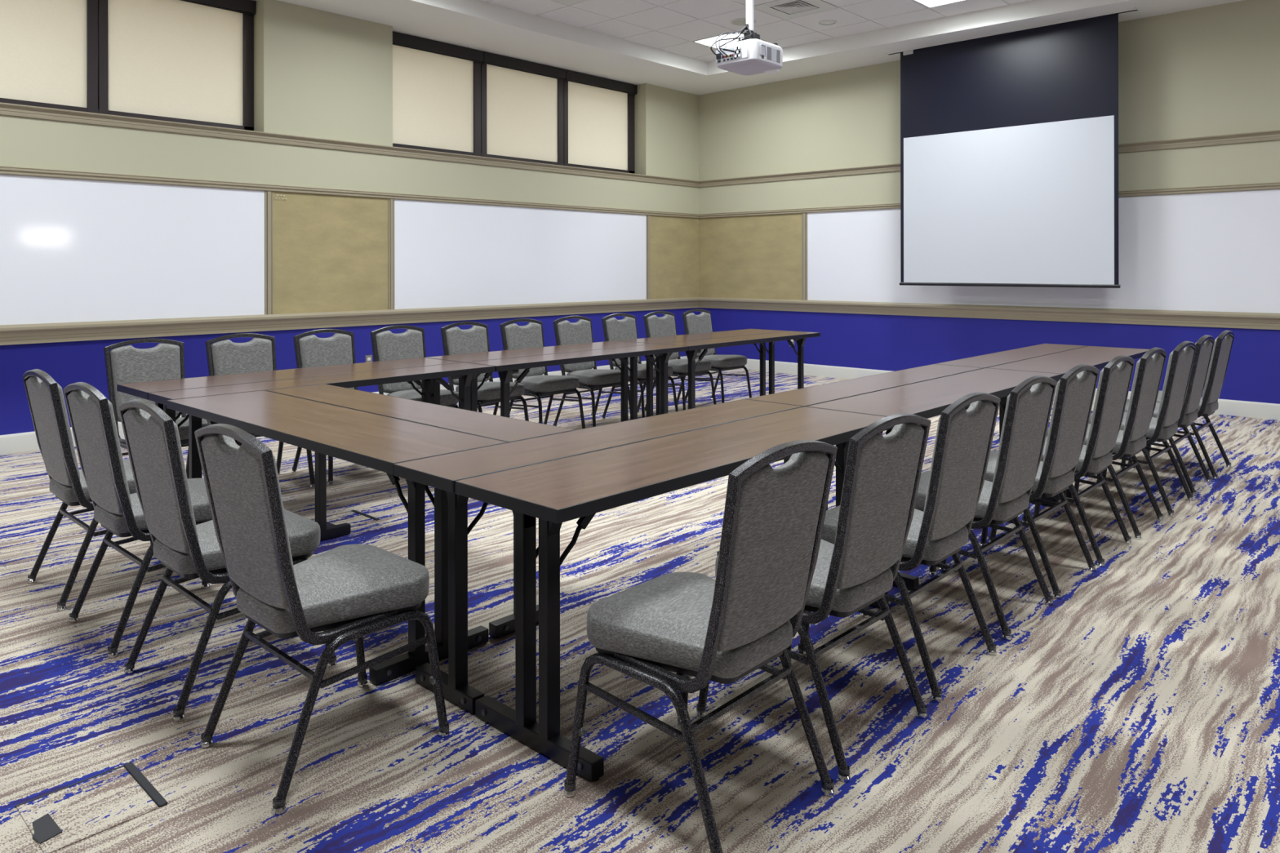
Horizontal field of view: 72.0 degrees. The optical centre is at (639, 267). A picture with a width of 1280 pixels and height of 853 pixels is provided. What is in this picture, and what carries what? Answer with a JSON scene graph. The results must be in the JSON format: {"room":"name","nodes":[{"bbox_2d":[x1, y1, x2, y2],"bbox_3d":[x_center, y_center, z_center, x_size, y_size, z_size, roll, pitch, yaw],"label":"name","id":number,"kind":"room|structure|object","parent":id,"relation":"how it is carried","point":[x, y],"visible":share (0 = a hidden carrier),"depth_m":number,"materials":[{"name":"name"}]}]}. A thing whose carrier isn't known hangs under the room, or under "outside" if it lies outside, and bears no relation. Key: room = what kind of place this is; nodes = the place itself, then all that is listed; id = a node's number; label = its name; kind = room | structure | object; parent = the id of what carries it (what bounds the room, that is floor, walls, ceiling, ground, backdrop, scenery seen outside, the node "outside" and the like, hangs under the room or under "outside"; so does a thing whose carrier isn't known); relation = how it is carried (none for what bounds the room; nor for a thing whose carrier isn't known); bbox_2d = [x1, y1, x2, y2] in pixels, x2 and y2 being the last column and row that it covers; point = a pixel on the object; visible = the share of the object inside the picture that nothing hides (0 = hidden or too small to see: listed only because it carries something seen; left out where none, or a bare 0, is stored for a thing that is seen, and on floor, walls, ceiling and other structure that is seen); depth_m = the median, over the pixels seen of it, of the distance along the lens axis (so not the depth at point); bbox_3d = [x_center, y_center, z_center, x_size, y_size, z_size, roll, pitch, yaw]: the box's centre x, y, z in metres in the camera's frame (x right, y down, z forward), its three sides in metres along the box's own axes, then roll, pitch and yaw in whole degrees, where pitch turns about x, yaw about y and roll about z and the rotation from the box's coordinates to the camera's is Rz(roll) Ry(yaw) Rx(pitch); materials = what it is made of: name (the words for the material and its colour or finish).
{"room":"conference room","nodes":[
{"label":"conference room","id":0,"kind":"room"},
{"bbox_2d":[0,0,698,435],"bbox_3d":[-3.928,-0.654,7.384,0.300,4.020,13.600,0,0,43],"label":"wall","id":1,"kind":"structure","parent":0,"point":[318,73],"depth_m":8.21,"materials":[{"name":"beige paint"}]},
{"bbox_2d":[0,0,255,130],"bbox_3d":[-5.006,-1.793,6.311,0.112,1.195,4.463,0,0,43],"label":"window","id":2,"kind":"structure","parent":1,"relation":"in","point":[185,61],"depth_m":7.24,"materials":[{"name":"brown metal"}]},
{"bbox_2d":[0,0,86,107],"bbox_3d":[-4.724,-1.798,6.640,0.004,1.090,0.976,0,0,43],"label":"roller shade","id":3,"kind":"object","parent":2,"relation":"attached to","point":[43,42],"depth_m":6.78,"materials":[{"name":"beige fabric"}]},
{"bbox_2d":[107,0,243,125],"bbox_3d":[-3.927,-1.799,7.495,0.004,1.090,1.089,0,0,43],"label":"roller shade","id":4,"kind":"object","parent":2,"relation":"attached to","point":[171,60],"depth_m":7.47,"materials":[{"name":"beige fabric"}]},
{"bbox_2d":[0,173,264,324],"bbox_3d":[-5.139,-0.131,5.856,0.010,1.098,5.314,0,0,43],"label":"whiteboard","id":5,"kind":"object","parent":1,"relation":"attached to","point":[72,250],"visible":1,"depth_m":6.98,"materials":[{"name":"white plastic"}]},
{"bbox_2d":[264,191,273,314],"bbox_3d":[-3.297,-0.134,7.825,0.023,1.094,0.075,0,0,43],"label":"trim","id":6,"kind":"structure","parent":1,"relation":"attached to","point":[268,195],"depth_m":7.81,"materials":[{"name":"beige paint"}]},
{"bbox_2d":[273,191,388,314],"bbox_3d":[-2.882,-0.135,8.278,0.010,1.098,1.151,0,0,43],"label":"tackboard","id":7,"kind":"object","parent":1,"relation":"attached to","point":[331,251],"visible":1,"depth_m":8.23,"materials":[{"name":"beige fabric"}]},
{"bbox_2d":[365,355,372,362],"bbox_3d":[-2.631,0.906,8.547,0.009,0.116,0.072,0,0,43],"label":"wall outlet","id":8,"kind":"object","parent":1,"relation":"attached to","point":[368,357],"visible":0.61,"depth_m":8.54,"materials":[{"name":"white plastic"}]},
{"bbox_2d":[387,198,394,309],"bbox_3d":[-2.462,-0.135,8.720,0.023,1.094,0.067,0,0,43],"label":"trim","id":9,"kind":"structure","parent":1,"relation":"attached to","point":[390,202],"depth_m":8.71,"materials":[{"name":"beige paint"}]},
{"bbox_2d":[392,31,637,173],"bbox_3d":[-1.340,-1.798,10.245,0.112,1.195,3.716,0,0,43],"label":"window","id":10,"kind":"structure","parent":1,"relation":"in","point":[447,98],"depth_m":10.04,"materials":[{"name":"beige fabric"}]},
{"bbox_2d":[392,44,473,152],"bbox_3d":[-2.193,-1.802,9.356,0.004,1.090,1.033,0,0,43],"label":"roller shade","id":11,"kind":"object","parent":10,"relation":"attached to","point":[433,93],"depth_m":9.34,"materials":[{"name":"beige fabric"}]},
{"bbox_2d":[486,63,557,162],"bbox_3d":[-1.363,-1.803,10.246,0.004,1.090,1.079,0,0,43],"label":"roller shade","id":12,"kind":"object","parent":10,"relation":"attached to","point":[522,107],"depth_m":10.23,"materials":[{"name":"beige fabric"}]},
{"bbox_2d":[568,80,627,169],"bbox_3d":[-0.529,-1.804,11.141,0.004,1.090,1.077,0,0,43],"label":"roller shade","id":13,"kind":"object","parent":10,"relation":"attached to","point":[597,117],"depth_m":11.12,"materials":[{"name":"beige fabric"}]},
{"bbox_2d":[394,199,646,309],"bbox_3d":[-1.182,-0.137,10.102,0.010,1.098,3.698,0,0,43],"label":"whiteboard","id":14,"kind":"object","parent":1,"relation":"attached to","point":[446,254],"visible":1,"depth_m":9.83,"materials":[{"name":"white plastic"}]},
{"bbox_2d":[0,297,1279,345],"bbox_3d":[0.280,0.481,3.463,11.200,0.146,13.600,0,0,43],"label":"trim","id":15,"kind":"structure","parent":1,"relation":"attached to","point":[16,334],"depth_m":8.63,"materials":[{"name":"beige paint"}]},
{"bbox_2d":[0,102,1279,186],"bbox_3d":[0.278,-1.161,3.463,11.200,0.082,13.600,0,0,43],"label":"trim","id":16,"kind":"structure","parent":1,"relation":"attached to","point":[6,108],"depth_m":8.30,"materials":[{"name":"beige paint"}]},
{"bbox_2d":[0,165,1279,218],"bbox_3d":[0.278,-0.716,3.463,11.200,0.059,13.600,0,0,43],"label":"trim","id":17,"kind":"structure","parent":1,"relation":"attached to","point":[15,171],"depth_m":8.30,"materials":[{"name":"beige paint"}]},
{"bbox_2d":[0,355,1279,455],"bbox_3d":[0.281,1.279,3.463,11.200,0.141,13.600,0,0,43],"label":"baseboard","id":18,"kind":"structure","parent":1,"relation":"attached to","point":[21,442],"depth_m":8.02,"materials":[{"name":"white paint"}]},
{"bbox_2d":[646,214,650,299],"bbox_3d":[0.107,-0.139,11.477,0.023,1.094,0.070,0,0,43],"label":"trim","id":19,"kind":"structure","parent":1,"relation":"attached to","point":[648,217],"depth_m":11.47,"materials":[{"name":"beige paint"}]},
{"bbox_2d":[650,215,698,298],"bbox_3d":[0.471,-0.140,11.876,0.010,1.098,1.008,0,0,43],"label":"tackboard","id":20,"kind":"object","parent":1,"relation":"attached to","point":[674,241],"visible":1,"depth_m":11.85,"materials":[{"name":"beige fabric"}]},
{"bbox_2d":[0,368,1279,852],"bbox_3d":[0.281,1.400,3.463,11.800,0.100,14.200,0,0,43],"label":"floor","id":21,"kind":"structure","parent":0,"point":[1137,710],"depth_m":2.73,"materials":[{"name":"carpet"}]},
{"bbox_2d":[22,368,152,611],"bbox_3d":[-2.297,0.885,3.804,0.485,0.936,0.545,0,0,43],"label":"banquet chair","id":22,"kind":"object","parent":21,"relation":"on","point":[45,396],"visible":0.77,"depth_m":3.59,"materials":[{"name":"grey fabric"}]},
{"bbox_2d":[14,761,168,852],"bbox_3d":[-1.379,1.349,2.212,0.271,0.006,0.268,0,0,43],"label":"box","id":23,"kind":"object","parent":21,"relation":"on","point":[57,820],"visible":1,"depth_m":2.21,"materials":[{"name":"carpet"}]},
{"bbox_2d":[62,382,212,657],"bbox_3d":[-1.846,0.885,3.384,0.485,0.936,0.545,0,0,43],"label":"banquet chair","id":24,"kind":"object","parent":21,"relation":"on","point":[91,413],"visible":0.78,"depth_m":3.19,"materials":[{"name":"grey fabric"}]},
{"bbox_2d":[103,337,208,479],"bbox_3d":[-2.747,0.886,5.050,0.545,0.936,0.485,0,0,42],"label":"banquet chair","id":25,"kind":"object","parent":21,"relation":"on","point":[126,364],"visible":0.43,"depth_m":5.14,"materials":[{"name":"grey fabric"}]},
{"bbox_2d":[118,399,337,721],"bbox_3d":[-1.386,0.884,2.956,0.485,0.936,0.545,0,0,43],"label":"banquet chair","id":26,"kind":"object","parent":21,"relation":"on","point":[190,550],"visible":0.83,"depth_m":2.77,"materials":[{"name":"grey fabric"}]},
{"bbox_2d":[205,333,315,487],"bbox_3d":[-2.360,0.885,5.444,0.545,0.936,0.485,0,0,43],"label":"banquet chair","id":27,"kind":"object","parent":21,"relation":"on","point":[225,357],"visible":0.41,"depth_m":5.56,"materials":[{"name":"grey fabric"}]},
{"bbox_2d":[116,357,461,427],"bbox_3d":[-1.959,0.984,5.198,0.467,0.737,1.884,0,0,43],"label":"folding table","id":28,"kind":"object","parent":21,"relation":"on","point":[430,388],"visible":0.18,"depth_m":5.09,"materials":[{"name":"brown wood"}]},
{"bbox_2d":[194,423,449,814],"bbox_3d":[-0.907,0.883,2.509,0.485,0.936,0.546,0,0,43],"label":"banquet chair","id":29,"kind":"object","parent":21,"relation":"on","point":[348,592],"visible":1,"depth_m":2.38,"materials":[{"name":"grey fabric"}]},
{"bbox_2d":[148,362,495,478],"bbox_3d":[-1.665,0.984,4.923,0.327,0.737,1.884,0,0,43],"label":"folding table","id":30,"kind":"object","parent":21,"relation":"on","point":[464,371],"visible":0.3,"depth_m":4.87,"materials":[{"name":"brown laminate"}]},
{"bbox_2d":[291,328,357,484],"bbox_3d":[-1.967,0.885,5.836,0.546,0.936,0.485,0,0,43],"label":"banquet chair","id":31,"kind":"object","parent":21,"relation":"on","point":[311,351],"visible":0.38,"depth_m":5.93,"materials":[{"name":"grey fabric"}]},
{"bbox_2d":[166,390,506,684],"bbox_3d":[-1.333,0.983,3.597,1.952,0.737,0.455,0,0,43],"label":"folding table","id":32,"kind":"object","parent":21,"relation":"on","point":[370,440],"visible":0.54,"depth_m":3.15,"materials":[{"name":"brown wood"}]},
{"bbox_2d":[311,510,379,527],"bbox_3d":[-1.584,1.349,4.714,0.271,0.006,0.268,0,0,43],"label":"box","id":33,"kind":"object","parent":21,"relation":"on","point":[353,517],"visible":0.69,"depth_m":4.74,"materials":[{"name":"carpet"}]},
{"bbox_2d":[370,324,458,408],"bbox_3d":[-1.575,0.884,6.226,0.546,0.936,0.485,0,0,43],"label":"banquet chair","id":34,"kind":"object","parent":21,"relation":"on","point":[387,345],"visible":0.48,"depth_m":6.29,"materials":[{"name":"grey fabric"}]},
{"bbox_2d":[265,383,575,639],"bbox_3d":[-1.065,0.983,3.885,1.952,0.737,0.318,0,0,43],"label":"folding table","id":35,"kind":"object","parent":21,"relation":"on","point":[499,428],"visible":0.45,"depth_m":3.76,"materials":[{"name":"brown wood"}]},
{"bbox_2d":[440,321,528,421],"bbox_3d":[-1.169,0.884,6.640,0.545,0.936,0.485,0,0,43],"label":"banquet chair","id":36,"kind":"object","parent":21,"relation":"on","point":[455,340],"visible":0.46,"depth_m":6.67,"materials":[{"name":"grey fabric"}]},
{"bbox_2d":[426,340,654,422],"bbox_3d":[-0.675,0.982,6.577,0.467,0.737,1.868,0,0,43],"label":"folding table","id":37,"kind":"object","parent":21,"relation":"on","point":[465,357],"visible":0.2,"depth_m":6.79,"materials":[{"name":"brown wood"}]},
{"bbox_2d":[499,318,585,428],"bbox_3d":[-0.784,0.883,7.039,0.545,0.936,0.485,0,0,43],"label":"banquet chair","id":38,"kind":"object","parent":21,"relation":"on","point":[514,336],"visible":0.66,"depth_m":7.04,"materials":[{"name":"grey fabric"}]},
{"bbox_2d":[467,343,688,417],"bbox_3d":[-0.380,0.982,6.302,0.327,0.737,1.868,0,0,43],"label":"folding table","id":39,"kind":"object","parent":21,"relation":"on","point":[505,367],"visible":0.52,"depth_m":6.14,"materials":[{"name":"brown wood"}]},
{"bbox_2d":[552,315,630,426],"bbox_3d":[-0.400,0.883,7.452,0.545,0.936,0.485,0,0,43],"label":"banquet chair","id":40,"kind":"object","parent":21,"relation":"on","point":[580,331],"visible":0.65,"depth_m":7.46,"materials":[{"name":"grey fabric"}]},
{"bbox_2d":[393,399,803,714],"bbox_3d":[-0.041,0.981,3.339,0.366,0.737,1.849,0,0,43],"label":"folding table","id":41,"kind":"object","parent":21,"relation":"on","point":[441,472],"visible":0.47,"depth_m":2.80,"materials":[{"name":"brown wood"}]},
{"bbox_2d":[601,313,678,419],"bbox_3d":[-0.005,0.882,7.875,0.545,0.936,0.485,0,0,42],"label":"banquet chair","id":42,"kind":"object","parent":21,"relation":"on","point":[625,328],"visible":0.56,"depth_m":7.89,"materials":[{"name":"grey fabric"}]},
{"bbox_2d":[454,406,893,782],"bbox_3d":[0.246,0.981,3.071,0.505,0.737,1.849,0,0,43],"label":"folding table","id":43,"kind":"object","parent":21,"relation":"on","point":[555,492],"visible":0.68,"depth_m":2.52,"materials":[{"name":"brown wood"}]},
{"bbox_2d":[643,311,716,411],"bbox_3d":[0.370,0.881,8.277,0.545,0.936,0.485,0,0,43],"label":"banquet chair","id":44,"kind":"object","parent":21,"relation":"on","point":[664,326],"visible":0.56,"depth_m":8.29,"materials":[{"name":"grey fabric"}]},
{"bbox_2d":[563,440,837,852],"bbox_3d":[0.162,0.882,2.252,0.545,0.936,0.485,0,0,42],"label":"banquet chair","id":45,"kind":"object","parent":21,"relation":"on","point":[723,629],"visible":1,"depth_m":2.12,"materials":[{"name":"grey fabric"}]},
{"bbox_2d":[617,328,790,417],"bbox_3d":[0.625,0.980,7.972,0.467,0.737,1.934,0,0,43],"label":"folding table","id":46,"kind":"object","parent":21,"relation":"on","point":[649,366],"visible":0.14,"depth_m":7.91,"materials":[{"name":"brown wood"}]},
{"bbox_2d":[682,308,751,403],"bbox_3d":[0.756,0.881,8.691,0.546,0.936,0.485,0,0,43],"label":"banquet chair","id":47,"kind":"object","parent":21,"relation":"on","point":[693,323],"visible":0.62,"depth_m":8.69,"materials":[{"name":"grey fabric"}]},
{"bbox_2d":[660,330,820,408],"bbox_3d":[0.920,0.980,7.697,0.327,0.737,1.934,0,0,43],"label":"folding table","id":48,"kind":"object","parent":21,"relation":"on","point":[695,347],"visible":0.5,"depth_m":7.47,"materials":[{"name":"brown wood"}]},
{"bbox_2d":[695,413,930,782],"bbox_3d":[0.526,0.881,2.643,0.545,0.936,0.485,0,0,44],"label":"banquet chair","id":49,"kind":"object","parent":21,"relation":"on","point":[882,475],"visible":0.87,"depth_m":2.46,"materials":[{"name":"grey fabric"}]},
{"bbox_2d":[746,364,982,463],"bbox_3d":[1.279,0.979,4.756,0.366,0.737,2.012,0,0,43],"label":"folding table","id":50,"kind":"object","parent":21,"relation":"on","point":[813,395],"visible":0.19,"depth_m":4.57,"materials":[{"name":"brown wood"}]},
{"bbox_2d":[797,391,1000,702],"bbox_3d":[0.908,0.881,3.068,0.545,0.936,0.485,0,0,43],"label":"banquet chair","id":51,"kind":"object","parent":21,"relation":"on","point":[963,441],"visible":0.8,"depth_m":2.88,"materials":[{"name":"grey fabric"}]},
{"bbox_2d":[806,368,1062,590],"bbox_3d":[1.566,0.979,4.488,0.505,0.737,2.012,0,0,43],"label":"folding table","id":52,"kind":"object","parent":21,"relation":"on","point":[929,398],"visible":0.37,"depth_m":4.30,"materials":[{"name":"brown wood"}]},
{"bbox_2d":[884,375,1057,639],"bbox_3d":[1.318,0.880,3.522,0.545,0.936,0.485,0,0,43],"label":"banquet chair","id":53,"kind":"object","parent":21,"relation":"on","point":[1028,411],"visible":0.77,"depth_m":3.33,"materials":[{"name":"grey fabric"}]},
{"bbox_2d":[935,343,1086,409],"bbox_3d":[2.662,0.977,6.239,0.366,0.737,2.032,0,0,43],"label":"folding table","id":54,"kind":"object","parent":21,"relation":"on","point":[985,361],"visible":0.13,"depth_m":6.06,"materials":[{"name":"brown wood"}]},
{"bbox_2d":[938,364,1099,599],"bbox_3d":[1.690,0.879,3.916,0.546,0.936,0.485,0,0,43],"label":"banquet chair","id":55,"kind":"object","parent":21,"relation":"on","point":[1074,395],"visible":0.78,"depth_m":3.73,"materials":[{"name":"grey fabric"}]},
{"bbox_2d":[988,355,1134,567],"bbox_3d":[2.063,0.879,4.295,0.545,0.936,0.485,0,0,43],"label":"banquet chair","id":56,"kind":"object","parent":21,"relation":"on","point":[1115,378],"visible":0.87,"depth_m":4.09,"materials":[{"name":"grey fabric"}]},
{"bbox_2d":[986,346,1151,497],"bbox_3d":[2.949,0.977,5.971,0.505,0.737,2.032,0,0,43],"label":"folding table","id":57,"kind":"object","parent":21,"relation":"on","point":[1061,362],"visible":0.21,"depth_m":5.84,"materials":[{"name":"brown wood"}]},
{"bbox_2d":[1032,347,1166,539],"bbox_3d":[2.456,0.878,4.695,0.546,0.936,0.485,0,0,43],"label":"banquet chair","id":58,"kind":"object","parent":21,"relation":"on","point":[1131,441],"visible":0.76,"depth_m":4.49,"materials":[{"name":"grey fabric"}]},
{"bbox_2d":[1071,341,1196,516],"bbox_3d":[2.862,0.878,5.092,0.545,0.936,0.485,0,0,43],"label":"banquet chair","id":59,"kind":"object","parent":21,"relation":"on","point":[1162,428],"visible":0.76,"depth_m":4.89,"materials":[{"name":"grey fabric"}]},
{"bbox_2d":[1102,334,1214,496],"bbox_3d":[3.252,0.877,5.524,0.545,0.936,0.485,0,0,42],"label":"banquet chair","id":60,"kind":"object","parent":21,"relation":"on","point":[1188,414],"visible":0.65,"depth_m":5.33,"materials":[{"name":"grey fabric"}]},
{"bbox_2d":[1127,330,1234,479],"bbox_3d":[3.642,0.876,5.922,0.545,0.936,0.485,0,0,43],"label":"banquet chair","id":61,"kind":"object","parent":21,"relation":"on","point":[1223,344],"visible":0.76,"depth_m":5.70,"materials":[{"name":"grey fabric"}]},
{"bbox_2d":[252,0,1243,94],"bbox_3d":[0.166,-2.547,3.566,11.500,0.286,13.600,0,0,43],"label":"crown molding","id":62,"kind":"structure","parent":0,"point":[476,24],"depth_m":9.27,"materials":[{"name":"white paint"}]},
{"bbox_2d":[771,0,1006,31],"bbox_3d":[0.399,-2.594,3.615,9.425,0.034,12.191,0,0,43],"label":"grid","id":63,"kind":"object","parent":62,"relation":"attached to","point":[799,2],"depth_m":8.62,"materials":[{"name":"white metal"}]},
{"bbox_2d":[551,0,585,4],"bbox_3d":[-0.677,-2.570,8.175,0.616,0.013,0.609,0,0,43],"label":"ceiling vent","id":64,"kind":"object","parent":63,"relation":"attached to","point":[564,2],"visible":1,"depth_m":8.47,"materials":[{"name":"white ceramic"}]},
{"bbox_2d":[692,31,768,48],"bbox_3d":[1.028,-2.571,10.004,0.624,0.010,0.617,0,0,43],"label":"ceiling light","id":65,"kind":"object","parent":63,"relation":"attached to","point":[708,42],"visible":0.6,"depth_m":9.95,"materials":[{"name":"white plastic"}]},
{"bbox_2d":[696,32,743,47],"bbox_3d":[1.028,-2.573,10.004,0.584,0.005,0.577,0,0,43],"label":"diffuser","id":66,"kind":"object","parent":65,"relation":"attached to","point":[708,42],"depth_m":9.95,"materials":[{"name":"white plastic"}]},
{"bbox_2d":[480,0,1032,62],"bbox_3d":[0.379,-2.573,3.593,9.423,0.008,12.128,0,0,43],"label":"ceiling tiles","id":67,"kind":"structure","parent":63,"relation":"attached to","point":[668,25],"depth_m":9.04,"materials":[{"name":"white tile"}]},
{"bbox_2d":[730,17,756,25],"bbox_3d":[1.079,-2.565,9.187,0.270,0.010,0.270,0,0,43],"label":"ceiling speaker","id":68,"kind":"object","parent":67,"relation":"attached to","point":[740,21],"visible":0.79,"depth_m":9.16,"materials":[{"name":"white plastic"}]},
{"bbox_2d":[732,19,754,25],"bbox_3d":[1.079,-2.563,9.187,0.234,0.007,0.234,0,0,43],"label":"speaker grille","id":69,"kind":"object","parent":68,"relation":"attached to","point":[736,22],"depth_m":9.19,"materials":[{"name":"grey metal"}]},
{"bbox_2d":[741,0,759,39],"bbox_3d":[0.733,-2.035,5.876,0.170,1.073,0.170,0,0,43],"label":"pole","id":70,"kind":"object","parent":67,"relation":"hanging from","point":[749,3],"visible":0.66,"depth_m":5.85,"materials":[{"name":"white plastic"}]},
{"bbox_2d":[817,19,837,25],"bbox_3d":[1.966,-2.569,9.228,0.196,0.008,0.196,0,0,43],"label":"recessed light","id":71,"kind":"object","parent":67,"relation":"attached to","point":[828,22],"visible":1,"depth_m":9.22,"materials":[{"name":"white plastic"}]},
{"bbox_2d":[753,0,838,19],"bbox_3d":[1.526,-2.573,8.685,0.616,0.013,0.609,0,0,43],"label":"ceiling vent","id":72,"kind":"object","parent":63,"relation":"attached to","point":[786,13],"visible":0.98,"depth_m":8.72,"materials":[{"name":"white metal"}]},
{"bbox_2d":[912,0,965,8],"bbox_3d":[2.877,-2.574,8.280,0.624,0.010,0.617,0,0,43],"label":"ceiling light","id":73,"kind":"object","parent":63,"relation":"attached to","point":[927,3],"visible":1,"depth_m":8.53,"materials":[{"name":"white plastic"}]},
{"bbox_2d":[916,0,960,6],"bbox_3d":[2.877,-2.576,8.280,0.584,0.005,0.577,0,0,43],"label":"diffuser","id":74,"kind":"object","parent":73,"relation":"attached to","point":[924,2],"depth_m":8.53,"materials":[{"name":"white plastic"}]},
{"bbox_2d":[884,7,1139,288],"bbox_3d":[3.707,-1.123,9.057,2.530,2.632,0.110,0,0,43],"label":"projection screen","id":75,"kind":"object","parent":62,"relation":"hanging from","point":[1009,140],"visible":0.98,"depth_m":8.98,"materials":[{"name":"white fabric"}]},
{"bbox_2d":[715,38,782,75],"bbox_3d":[0.737,-1.412,5.874,0.339,0.200,0.380,0,0,43],"label":"projector","id":76,"kind":"object","parent":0,"point":[752,56],"visible":0.99,"depth_m":5.76,"materials":[{"name":"white plastic"}]},
{"bbox_2d":[710,27,746,56],"bbox_3d":[0.585,-1.498,5.853,0.243,0.202,0.049,0,0,-10],"label":"power cable","id":77,"kind":"object","parent":76,"relation":"attached to","point":[740,33],"visible":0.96,"depth_m":5.86,"materials":[{"name":"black plastic"}]},
{"bbox_2d":[715,28,744,56],"bbox_3d":[0.599,-1.497,5.835,0.219,0.220,0.055,0,0,-22],"label":"cable","id":78,"kind":"object","parent":76,"relation":"attached to","point":[720,52],"visible":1,"depth_m":5.82,"materials":[{"name":"grey rubber"}]},
{"bbox_2d":[718,25,746,56],"bbox_3d":[0.616,-1.498,5.810,0.207,0.225,0.052,0,0,-23],"label":"cable","id":79,"kind":"object","parent":76,"relation":"attached to","point":[746,25],"visible":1,"depth_m":5.81,"materials":[{"name":"grey rubber"}]},
{"bbox_2d":[718,26,751,52],"bbox_3d":[0.633,-1.503,5.777,0.222,0.201,0.090,0,0,-18],"label":"cable","id":80,"kind":"object","parent":76,"relation":"attached to","point":[724,49],"visible":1,"depth_m":5.79,"materials":[{"name":"black plastic"}]},
{"bbox_2d":[766,46,771,60],"bbox_3d":[0.843,-1.400,5.751,0.005,0.084,0.051,0,0,43],"label":"grille","id":81,"kind":"object","parent":76,"relation":"attached to","point":[768,48],"depth_m":5.75,"materials":[{"name":"grey plastic"}]},
{"bbox_2d":[776,48,780,62],"bbox_3d":[0.915,-1.400,5.828,0.005,0.084,0.038,0,0,43],"label":"grille","id":82,"kind":"object","parent":76,"relation":"attached to","point":[778,51],"depth_m":5.83,"materials":[{"name":"grey plastic"}]},
{"bbox_2d":[698,0,1279,404],"bbox_3d":[5.017,-0.667,8.548,11.800,4.020,0.300,0,0,43],"label":"wall","id":83,"kind":"structure","parent":0,"point":[1212,70],"depth_m":9.62,"materials":[{"name":"beige paint"}]},
{"bbox_2d":[698,213,801,299],"bbox_3d":[1.429,-0.141,11.680,1.679,1.098,0.010,0,0,43],"label":"tackboard","id":84,"kind":"object","parent":83,"relation":"attached to","point":[749,256],"visible":1,"depth_m":11.63,"materials":[{"name":"beige fabric"}]},
{"bbox_2d":[801,213,807,300],"bbox_3d":[2.070,-0.142,11.076,0.080,1.094,0.023,0,0,43],"label":"trim","id":85,"kind":"structure","parent":83,"relation":"attached to","point":[804,215],"depth_m":11.06,"materials":[{"name":"beige paint"}]},
{"bbox_2d":[807,188,1279,313],"bbox_3d":[4.971,-0.146,8.379,7.839,1.098,0.010,0,0,43],"label":"whiteboard","id":86,"kind":"object","parent":83,"relation":"attached to","point":[1218,251],"visible":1,"depth_m":8.46,"materials":[{"name":"white plastic"}]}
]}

